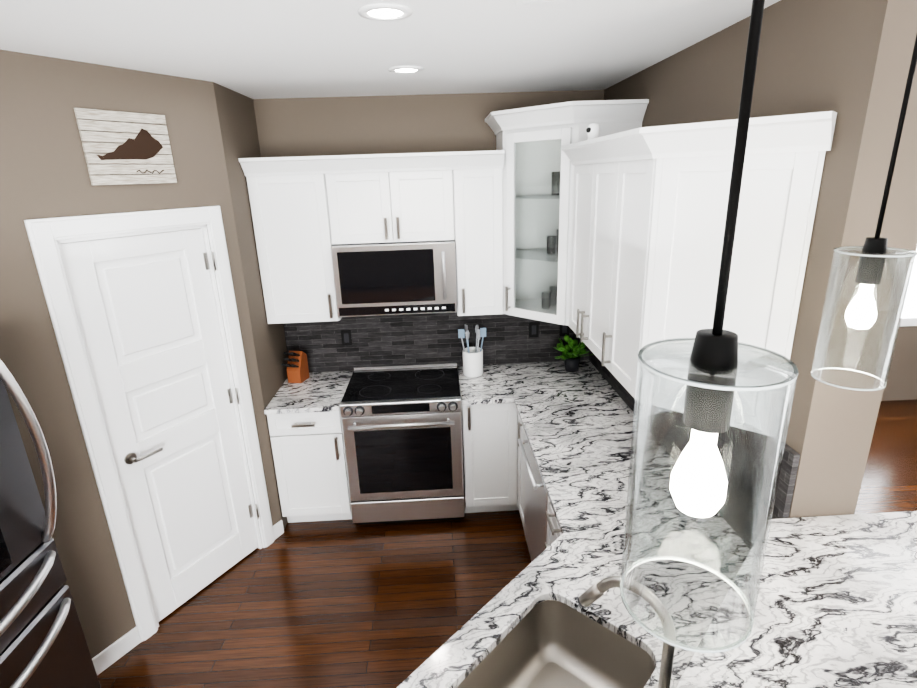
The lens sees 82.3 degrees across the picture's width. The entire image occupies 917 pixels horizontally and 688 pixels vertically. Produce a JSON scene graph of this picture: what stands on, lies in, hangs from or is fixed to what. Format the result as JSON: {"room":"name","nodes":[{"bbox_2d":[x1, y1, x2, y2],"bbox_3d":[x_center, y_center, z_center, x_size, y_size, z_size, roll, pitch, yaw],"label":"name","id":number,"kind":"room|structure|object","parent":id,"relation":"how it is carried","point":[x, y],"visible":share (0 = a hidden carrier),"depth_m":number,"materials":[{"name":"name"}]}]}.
{"room":"kitchen","nodes":[
{"label":"kitchen","id":0,"kind":"room"},
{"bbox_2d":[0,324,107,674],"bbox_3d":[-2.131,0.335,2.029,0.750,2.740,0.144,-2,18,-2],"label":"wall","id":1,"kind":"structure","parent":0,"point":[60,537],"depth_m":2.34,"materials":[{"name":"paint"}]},
{"bbox_2d":[74,108,176,184],"bbox_3d":[-1.484,-0.883,2.371,0.018,0.307,0.390,8,20,28],"label":"wall sign","id":2,"kind":"object","parent":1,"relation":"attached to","point":[128,151],"visible":1,"depth_m":2.35,"materials":[{"name":"white wood"}]},
{"bbox_2d":[60,228,258,621],"bbox_3d":[-1.464,0.443,2.780,0.098,2.010,0.685,8,20,28],"label":"pantry door","id":3,"kind":"structure","parent":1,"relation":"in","point":[146,309],"depth_m":2.72,"materials":[{"name":"white wood"}]},
{"bbox_2d":[0,0,779,98],"bbox_3d":[1.860,-0.559,-0.236,9.100,0.100,9.800,-2,18,-2],"label":"ceiling","id":4,"kind":"structure","parent":0,"point":[263,49],"depth_m":1.97,"materials":[{"name":"paint"}]},
{"bbox_2d":[358,3,412,20],"bbox_3d":[-0.229,-1.037,1.643,0.170,0.008,0.170,-2,18,-2],"label":"recessed light","id":5,"kind":"object","parent":4,"relation":"in","point":[385,11],"visible":1,"depth_m":1.63,"materials":[{"name":"white plastic"}]},
{"bbox_2d":[388,66,423,73],"bbox_3d":[-0.252,-1.320,2.529,0.170,0.008,0.170,-2,18,-2],"label":"recessed light","id":6,"kind":"object","parent":4,"relation":"in","point":[405,69],"visible":0.98,"depth_m":2.52,"materials":[{"name":"white plastic"}]},
{"bbox_2d":[620,0,797,652],"bbox_3d":[0.269,-0.160,0.508,0.155,1.016,0.155,-2,18,-2],"label":"pendant light","id":7,"kind":"object","parent":4,"relation":"hanging from","point":[698,482],"visible":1,"depth_m":0.58,"materials":[{"name":"clear glass"}]},
{"bbox_2d":[811,35,916,390],"bbox_3d":[0.967,-0.395,1.171,0.155,1.016,0.155,-2,18,-2],"label":"pendant light","id":8,"kind":"object","parent":4,"relation":"hanging from","point":[861,312],"visible":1,"depth_m":1.24,"materials":[{"name":"clear glass"}]},
{"bbox_2d":[228,90,603,395],"bbox_3d":[-0.197,-0.297,3.804,2.350,2.740,0.120,-2,18,-2],"label":"wall","id":9,"kind":"structure","parent":0,"point":[390,124],"depth_m":3.37,"materials":[{"name":"paint"}]},
{"bbox_2d":[243,167,341,323],"bbox_3d":[-1.021,-0.627,3.406,0.460,0.918,0.357,-2,18,-2],"label":"upper cabinet","id":10,"kind":"object","parent":9,"relation":"attached to","point":[290,210],"depth_m":3.23,"materials":[{"name":"white wood"}]},
{"bbox_2d":[326,163,457,244],"bbox_3d":[-0.417,-0.885,3.352,0.760,0.430,0.357,-2,18,-2],"label":"upper cabinet","id":11,"kind":"object","parent":9,"relation":"attached to","point":[368,204],"depth_m":3.18,"materials":[{"name":"white wood"}]},
{"bbox_2d":[331,240,456,316],"bbox_3d":[-0.400,-0.444,3.425,0.756,0.448,0.444,-2,18,-2],"label":"microwave","id":12,"kind":"object","parent":11,"relation":"attached to","point":[392,278],"visible":1,"depth_m":3.26,"materials":[{"name":"silver metal"}]},
{"bbox_2d":[283,313,586,372],"bbox_3d":[-0.143,-0.072,3.803,2.190,0.590,0.020,-2,18,-2],"label":"backsplash","id":13,"kind":"structure","parent":9,"relation":"attached to","point":[401,340],"depth_m":3.80,"materials":[{"name":"tile"}]},
{"bbox_2d":[341,330,351,345],"bbox_3d":[-0.803,-0.044,3.765,0.072,0.116,0.008,-2,18,-2],"label":"electrical outlet","id":14,"kind":"object","parent":13,"relation":"attached to","point":[346,336],"visible":1,"depth_m":3.76,"materials":[{"name":"black plastic"}]},
{"bbox_2d":[529,322,538,337],"bbox_3d":[0.547,-0.103,3.812,0.072,0.116,0.008,-2,18,-2],"label":"electrical outlet","id":15,"kind":"object","parent":13,"relation":"attached to","point":[533,329],"visible":1,"depth_m":3.81,"materials":[{"name":"black plastic"}]},
{"bbox_2d":[559,325,568,335],"bbox_3d":[0.772,-0.112,3.820,0.072,0.116,0.008,-2,18,-2],"label":"electrical outlet","id":16,"kind":"object","parent":13,"relation":"attached to","point":[564,329],"visible":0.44,"depth_m":3.82,"materials":[{"name":"black plastic"}]},
{"bbox_2d":[454,163,505,315],"bbox_3d":[0.122,-0.676,3.445,0.301,0.918,0.357,-2,18,-2],"label":"upper cabinet","id":17,"kind":"object","parent":9,"relation":"attached to","point":[480,249],"depth_m":3.28,"materials":[{"name":"white wood"}]},
{"bbox_2d":[502,123,577,319],"bbox_3d":[0.459,-0.698,3.091,0.315,1.041,0.316,-2,18,-2],"label":"upper cabinet","id":18,"kind":"object","parent":9,"relation":"attached to","point":[536,157],"depth_m":3.35,"materials":[{"name":"white wood"}]},
{"bbox_2d":[97,399,916,687],"bbox_3d":[1.947,2.144,0.631,9.100,0.100,9.800,-2,18,-2],"label":"floor","id":19,"kind":"structure","parent":0,"point":[348,603],"depth_m":2.95,"materials":[{"name":"brown wood"}]},
{"bbox_2d":[0,359,100,687],"bbox_3d":[-1.952,0.958,1.650,0.967,1.775,0.910,-2,18,-2],"label":"fridge","id":20,"kind":"object","parent":19,"relation":"on","point":[43,643],"visible":1,"depth_m":1.93,"materials":[{"name":"grey metal"}]},
{"bbox_2d":[267,372,352,522],"bbox_3d":[-0.971,0.741,3.702,0.460,0.875,0.627,-2,18,-2],"label":"base cabinet","id":21,"kind":"object","parent":19,"relation":"on","point":[308,449],"depth_m":3.39,"materials":[{"name":"white wood"}]},
{"bbox_2d":[264,371,353,415],"bbox_3d":[-0.985,0.314,3.552,0.460,0.030,0.652,-2,18,-2],"label":"countertop","id":22,"kind":"structure","parent":21,"relation":"on","point":[322,391],"depth_m":3.43,"materials":[{"name":"white stone"}]},
{"bbox_2d":[281,351,308,382],"bbox_3d":[-1.138,0.151,3.631,0.100,0.240,0.197,2,18,12],"label":"knife block","id":23,"kind":"object","parent":22,"relation":"on","point":[296,365],"visible":1,"depth_m":3.63,"materials":[{"name":"brown wood"}]},
{"bbox_2d":[336,360,749,687],"bbox_3d":[0.283,0.668,2.321,1.573,0.030,3.328,-2,18,-2],"label":"countertop","id":24,"kind":"structure","parent":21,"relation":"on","point":[577,428],"depth_m":2.53,"materials":[{"name":"white stone"}]},
{"bbox_2d":[458,324,485,377],"bbox_3d":[0.099,0.048,3.655,0.194,0.346,0.176,-2,18,-2],"label":"utensil crock","id":25,"kind":"object","parent":24,"relation":"on","point":[472,362],"visible":1,"depth_m":3.62,"materials":[{"name":"white ceramic"}]},
{"bbox_2d":[553,334,593,371],"bbox_3d":[0.813,0.067,3.673,0.300,0.255,0.288,-2,18,-2],"label":"plant","id":26,"kind":"object","parent":24,"relation":"on","point":[571,358],"visible":1,"depth_m":3.67,"materials":[{"name":"green plant"}]},
{"bbox_2d":[576,556,683,687],"bbox_3d":[0.433,0.766,1.331,0.206,0.379,0.238,-2,18,-2],"label":"faucet","id":27,"kind":"object","parent":24,"relation":"on","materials":[{"name":"silver metal"}]},
{"bbox_2d":[339,363,464,524],"bbox_3d":[-0.358,0.706,3.658,0.756,0.930,0.704,-2,18,-2],"label":"range","id":28,"kind":"object","parent":19,"relation":"on","point":[402,433],"visible":0.98,"depth_m":3.39,"materials":[{"name":"silver metal"}]},
{"bbox_2d":[518,435,547,561],"bbox_3d":[0.682,0.954,2.878,0.647,0.871,0.592,-2,18,-2],"label":"dishwasher","id":29,"kind":"object","parent":19,"relation":"on","point":[536,500],"visible":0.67,"depth_m":2.81,"materials":[{"name":"grey metal"}]},
{"bbox_3d":[0.709,1.328,1.332,1.275,1.100,1.174,-2,18,-2],"label":"wall","id":30,"kind":"structure","parent":19,"relation":"on","visible":0},
{"bbox_2d":[675,511,916,687],"bbox_3d":[0.812,0.761,1.222,0.420,0.040,1.898,14,24,40],"label":"bar","id":31,"kind":"object","parent":30,"relation":"on","point":[836,605],"visible":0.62,"depth_m":1.35,"materials":[{"name":"stone"}]},
{"bbox_2d":[600,0,916,517],"bbox_3d":[1.120,-0.129,3.149,0.220,2.740,3.130,-2,18,-2],"label":"wall","id":32,"kind":"structure","parent":0,"point":[848,60],"depth_m":1.57,"materials":[{"name":"paint"}]},
{"bbox_2d":[566,135,609,357],"bbox_3d":[0.833,-0.470,2.590,0.357,1.004,0.777,-2,18,-2],"label":"upper cabinet","id":33,"kind":"object","parent":32,"relation":"attached to","point":[597,227],"depth_m":2.64,"materials":[{"name":"white wood"}]},
{"bbox_2d":[598,126,661,402],"bbox_3d":[0.856,-0.314,2.102,0.357,1.004,0.485,-2,18,-2],"label":"upper cabinet","id":34,"kind":"object","parent":32,"relation":"attached to","point":[632,199],"depth_m":2.09,"materials":[{"name":"white wood"}]},
{"bbox_2d":[587,347,799,520],"bbox_3d":[1.026,0.232,2.790,0.020,0.465,2.239,-2,18,-2],"label":"backsplash","id":35,"kind":"structure","parent":32,"relation":"attached to","point":[790,459],"depth_m":1.99,"materials":[{"name":"tile"}]},
{"bbox_2d":[716,437,723,458],"bbox_3d":[1.043,0.418,2.138,0.008,0.116,0.120,-2,18,-2],"label":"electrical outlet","id":36,"kind":"object","parent":35,"relation":"attached to","point":[719,445],"depth_m":2.09,"materials":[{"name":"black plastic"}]},
{"bbox_2d":[740,460,754,497],"bbox_3d":[1.054,0.491,1.910,0.008,0.116,0.072,-2,18,-2],"label":"electrical outlet","id":37,"kind":"object","parent":35,"relation":"attached to","point":[746,479],"depth_m":1.91,"materials":[{"name":"black plastic"}]},
{"bbox_2d":[642,111,836,435],"bbox_3d":[0.871,-0.218,1.800,0.357,1.004,0.403,-2,18,-2],"label":"upper cabinet","id":38,"kind":"object","parent":32,"relation":"attached to","point":[785,154],"depth_m":1.69,"materials":[{"name":"white wood"}]},
{"bbox_2d":[726,517,765,549],"bbox_3d":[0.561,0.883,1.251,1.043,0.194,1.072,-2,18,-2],"label":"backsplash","id":39,"kind":"structure","parent":32,"relation":"attached to","point":[740,526],"depth_m":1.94,"materials":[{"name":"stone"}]},
{"bbox_2d":[896,326,916,399],"bbox_3d":[3.466,-0.731,4.788,5.070,2.740,0.123,-2,18,-2],"label":"wall","id":40,"kind":"structure","parent":0,"point":[906,387],"depth_m":5.09,"materials":[{"name":"paint"}]},
{"bbox_2d":[899,249,916,326],"bbox_3d":[3.629,-0.887,4.669,1.560,1.560,0.027,-2,18,-2],"label":"dining window","id":41,"kind":"structure","parent":40,"relation":"in","point":[909,316],"depth_m":4.86,"materials":[{"name":"white"}]}
]}

